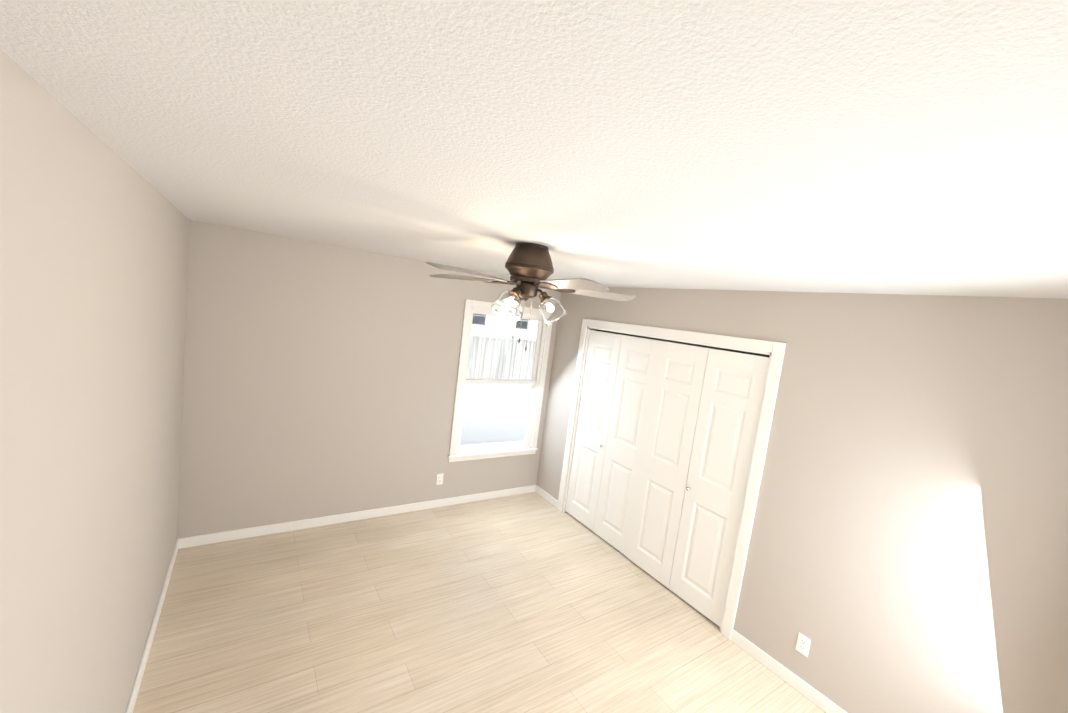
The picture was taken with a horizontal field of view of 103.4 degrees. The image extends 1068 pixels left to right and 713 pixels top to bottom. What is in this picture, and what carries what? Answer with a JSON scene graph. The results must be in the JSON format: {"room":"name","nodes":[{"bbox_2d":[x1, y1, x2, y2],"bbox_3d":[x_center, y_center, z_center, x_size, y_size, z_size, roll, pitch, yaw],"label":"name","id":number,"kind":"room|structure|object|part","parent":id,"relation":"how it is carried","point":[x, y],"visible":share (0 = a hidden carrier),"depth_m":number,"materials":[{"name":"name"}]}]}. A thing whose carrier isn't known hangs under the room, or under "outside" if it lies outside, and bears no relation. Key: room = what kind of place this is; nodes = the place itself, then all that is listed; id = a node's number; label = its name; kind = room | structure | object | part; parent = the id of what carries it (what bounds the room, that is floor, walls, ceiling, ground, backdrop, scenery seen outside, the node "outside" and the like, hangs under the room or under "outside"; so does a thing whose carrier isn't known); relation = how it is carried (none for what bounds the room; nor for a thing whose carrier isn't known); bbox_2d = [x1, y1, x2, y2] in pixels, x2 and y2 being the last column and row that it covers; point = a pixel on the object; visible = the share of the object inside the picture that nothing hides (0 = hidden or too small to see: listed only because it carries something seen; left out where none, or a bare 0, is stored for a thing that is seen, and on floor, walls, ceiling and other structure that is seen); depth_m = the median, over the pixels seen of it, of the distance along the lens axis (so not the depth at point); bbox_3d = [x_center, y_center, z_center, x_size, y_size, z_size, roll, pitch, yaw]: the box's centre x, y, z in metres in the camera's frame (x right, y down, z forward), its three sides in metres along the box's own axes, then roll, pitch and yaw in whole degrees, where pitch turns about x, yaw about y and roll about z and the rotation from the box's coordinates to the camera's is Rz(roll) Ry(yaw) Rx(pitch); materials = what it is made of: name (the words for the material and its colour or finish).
{"room":"empty bedroom","nodes":[
{"label":"empty bedroom","id":0,"kind":"room"},
{"bbox_2d":[0,49,189,712],"bbox_3d":[-1.425,0.578,1.258,0.120,2.440,4.560,3,7,-34],"label":"wall","id":1,"kind":"structure","parent":0,"point":[94,238],"depth_m":1.20,"materials":[{"name":"beige paint"}]},
{"bbox_2d":[126,539,178,712],"bbox_3d":[-1.513,1.746,1.410,0.013,0.082,4.307,3,7,-34],"label":"baseboard","id":2,"kind":"structure","parent":1,"relation":"attached to","point":[136,687],"depth_m":2.33,"materials":[{"name":"white wood"}]},
{"bbox_2d":[177,220,560,537],"bbox_3d":[-0.867,0.338,4.281,4.160,2.440,0.120,3,7,-34],"label":"wall","id":3,"kind":"structure","parent":0,"point":[319,379],"depth_m":3.55,"materials":[{"name":"beige paint"}]},
{"bbox_2d":[177,485,535,548],"bbox_3d":[-1.337,1.491,4.103,3.290,0.082,0.013,3,7,-34],"label":"baseboard","id":4,"kind":"structure","parent":3,"relation":"attached to","point":[197,540],"depth_m":3.80,"materials":[{"name":"white wood"}]},
{"bbox_2d":[436,473,443,484],"bbox_3d":[-0.962,1.255,4.310,0.070,0.116,0.010,3,7,-34],"label":"electrical outlet","id":5,"kind":"object","parent":3,"relation":"attached to","point":[439,480],"visible":1,"depth_m":4.31,"materials":[{"name":"white plastic"}]},
{"bbox_2d":[448,299,551,461],"bbox_3d":[-0.358,0.276,4.587,1.104,1.675,0.154,3,7,-34],"label":"window","id":6,"kind":"structure","parent":3,"relation":"in","point":[456,449],"depth_m":4.58,"materials":[{"name":"white"}]},
{"bbox_2d":[133,492,825,712],"bbox_3d":[0.140,1.928,2.549,4.280,0.100,4.560,3,7,-34],"label":"floor","id":7,"kind":"structure","parent":0,"point":[532,602],"depth_m":2.74,"materials":[{"name":"beige wood"}]},
{"bbox_2d":[0,0,1067,298],"bbox_3d":[0.454,-0.579,2.291,4.280,0.100,4.560,3,7,-34],"label":"ceiling","id":8,"kind":"structure","parent":0,"point":[878,146],"depth_m":0.78,"materials":[{"name":"white paint"}]},
{"bbox_2d":[426,242,634,350],"bbox_3d":[-0.029,-0.298,2.183,1.159,0.552,1.124,3,7,-34],"label":"fan","id":9,"kind":"object","parent":8,"relation":"hanging from","point":[529,267],"visible":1,"depth_m":2.12,"materials":[{"name":"brown metal"}]},
{"bbox_3d":[-0.396,-0.440,2.362,0.300,0.035,0.384,3,7,-34],"label":"blade","id":10,"kind":"part","parent":9,"relation":"part of","materials":[{"name":"brown wood"}]},
{"bbox_3d":[-0.291,-0.380,1.908,0.410,0.035,0.208,3,7,-34],"label":"blade","id":11,"kind":"part","parent":9,"relation":"part of","materials":[{"name":"brown wood"}]},
{"bbox_3d":[-0.135,-0.254,2.096,0.152,0.155,0.134,3,7,-34],"label":"lamp shade","id":12,"kind":"part","parent":9,"relation":"part of","materials":[{"name":"clear glass"}]},
{"bbox_3d":[-0.063,-0.210,2.282,0.011,0.276,0.016,3,7,-34],"label":"chain","id":13,"kind":"part","parent":9,"relation":"part of","materials":[{"name":"brown metal"}]},
{"bbox_3d":[-0.027,-0.186,2.273,0.014,0.313,0.011,3,7,-34],"label":"chain","id":14,"kind":"part","parent":9,"relation":"part of","materials":[{"name":"brown metal"}]},
{"bbox_3d":[0.005,-0.415,2.604,0.325,0.035,0.367,3,7,-34],"label":"blade","id":15,"kind":"part","parent":9,"relation":"part of","materials":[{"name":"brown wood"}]},
{"bbox_3d":[0.103,-0.235,2.210,0.148,0.155,0.144,3,7,-34],"label":"lamp shade","id":16,"kind":"part","parent":9,"relation":"part of","materials":[{"name":"clear glass"}]},
{"bbox_3d":[0.159,-0.320,1.868,0.140,0.035,0.408,3,7,-34],"label":"blade","id":17,"kind":"part","parent":9,"relation":"part of","materials":[{"name":"brown wood"}]},
{"bbox_3d":[0.352,-0.340,2.297,0.406,0.035,0.241,3,7,-34],"label":"blade","id":18,"kind":"part","parent":9,"relation":"part of","materials":[{"name":"brown wood"}]},
{"bbox_2d":[597,330,769,356],"bbox_3d":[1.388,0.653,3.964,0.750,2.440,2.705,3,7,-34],"label":"door track","id":19,"kind":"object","parent":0,"point":[689,344],"depth_m":4.27,"materials":[{"name":"grey metal"}]},
{"bbox_2d":[536,287,1067,712],"bbox_3d":[1.431,0.746,3.114,0.120,2.440,4.440,3,7,-34],"label":"wall","id":20,"kind":"structure","parent":0,"point":[908,549],"depth_m":2.23,"materials":[{"name":"beige paint"}]},
{"bbox_2d":[535,485,557,507],"bbox_3d":[0.144,1.602,4.831,0.013,0.082,0.442,3,7,-34],"label":"baseboard","id":21,"kind":"structure","parent":20,"relation":"attached to","point":[549,498],"depth_m":4.82,"materials":[{"name":"white wood"}]},
{"bbox_2d":[565,330,768,626],"bbox_3d":[0.965,0.842,3.718,0.077,1.980,1.863,3,7,-34],"label":"closet door","id":22,"kind":"structure","parent":20,"relation":"in","point":[663,445],"depth_m":3.48,"materials":[{"name":"white wood"}]},
{"bbox_2d":[557,318,785,639],"bbox_3d":[1.000,0.798,3.732,0.139,2.105,2.055,3,7,-34],"label":"trim","id":23,"kind":"structure","parent":20,"relation":"attached to","point":[775,351],"depth_m":2.96,"materials":[{"name":"white wood"}]},
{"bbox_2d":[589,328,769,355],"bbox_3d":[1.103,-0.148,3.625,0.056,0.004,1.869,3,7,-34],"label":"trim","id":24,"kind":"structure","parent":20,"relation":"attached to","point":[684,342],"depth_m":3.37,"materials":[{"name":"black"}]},
{"bbox_2d":[731,629,846,712],"bbox_3d":[1.884,2.089,2.212,0.013,0.082,1.810,3,7,-34],"label":"baseboard","id":25,"kind":"structure","parent":20,"relation":"attached to","point":[808,691],"depth_m":2.65,"materials":[{"name":"white wood"}]},
{"bbox_2d":[796,632,810,656],"bbox_3d":[1.651,1.769,2.587,0.010,0.116,0.070,3,7,-34],"label":"electrical outlet","id":26,"kind":"object","parent":20,"relation":"attached to","point":[803,644],"visible":1,"depth_m":2.58,"materials":[{"name":"white plastic"}]},
{"label":"outside","id":27,"kind":"structure","parent":0,"visible":0},
{"bbox_2d":[460,351,530,445],"bbox_3d":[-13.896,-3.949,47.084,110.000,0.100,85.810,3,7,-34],"label":"ground","id":28,"kind":"structure","parent":27,"point":[499,402],"depth_m":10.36,"materials":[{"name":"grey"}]},
{"bbox_2d":[466,335,535,379],"bbox_3d":[1.130,0.193,16.465,19.215,1.650,0.150,3,7,-34],"label":"fence","id":29,"kind":"object","parent":28,"relation":"on","point":[512,373],"depth_m":14.86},
{"bbox_2d":[471,313,537,344],"bbox_3d":[-3.703,-3.076,30.807,7.320,4.000,6.920,3,7,-34],"label":"house","id":30,"kind":"structure","parent":28,"relation":"on","point":[513,328],"depth_m":28.40,"materials":[{"name":"white"}]}
]}

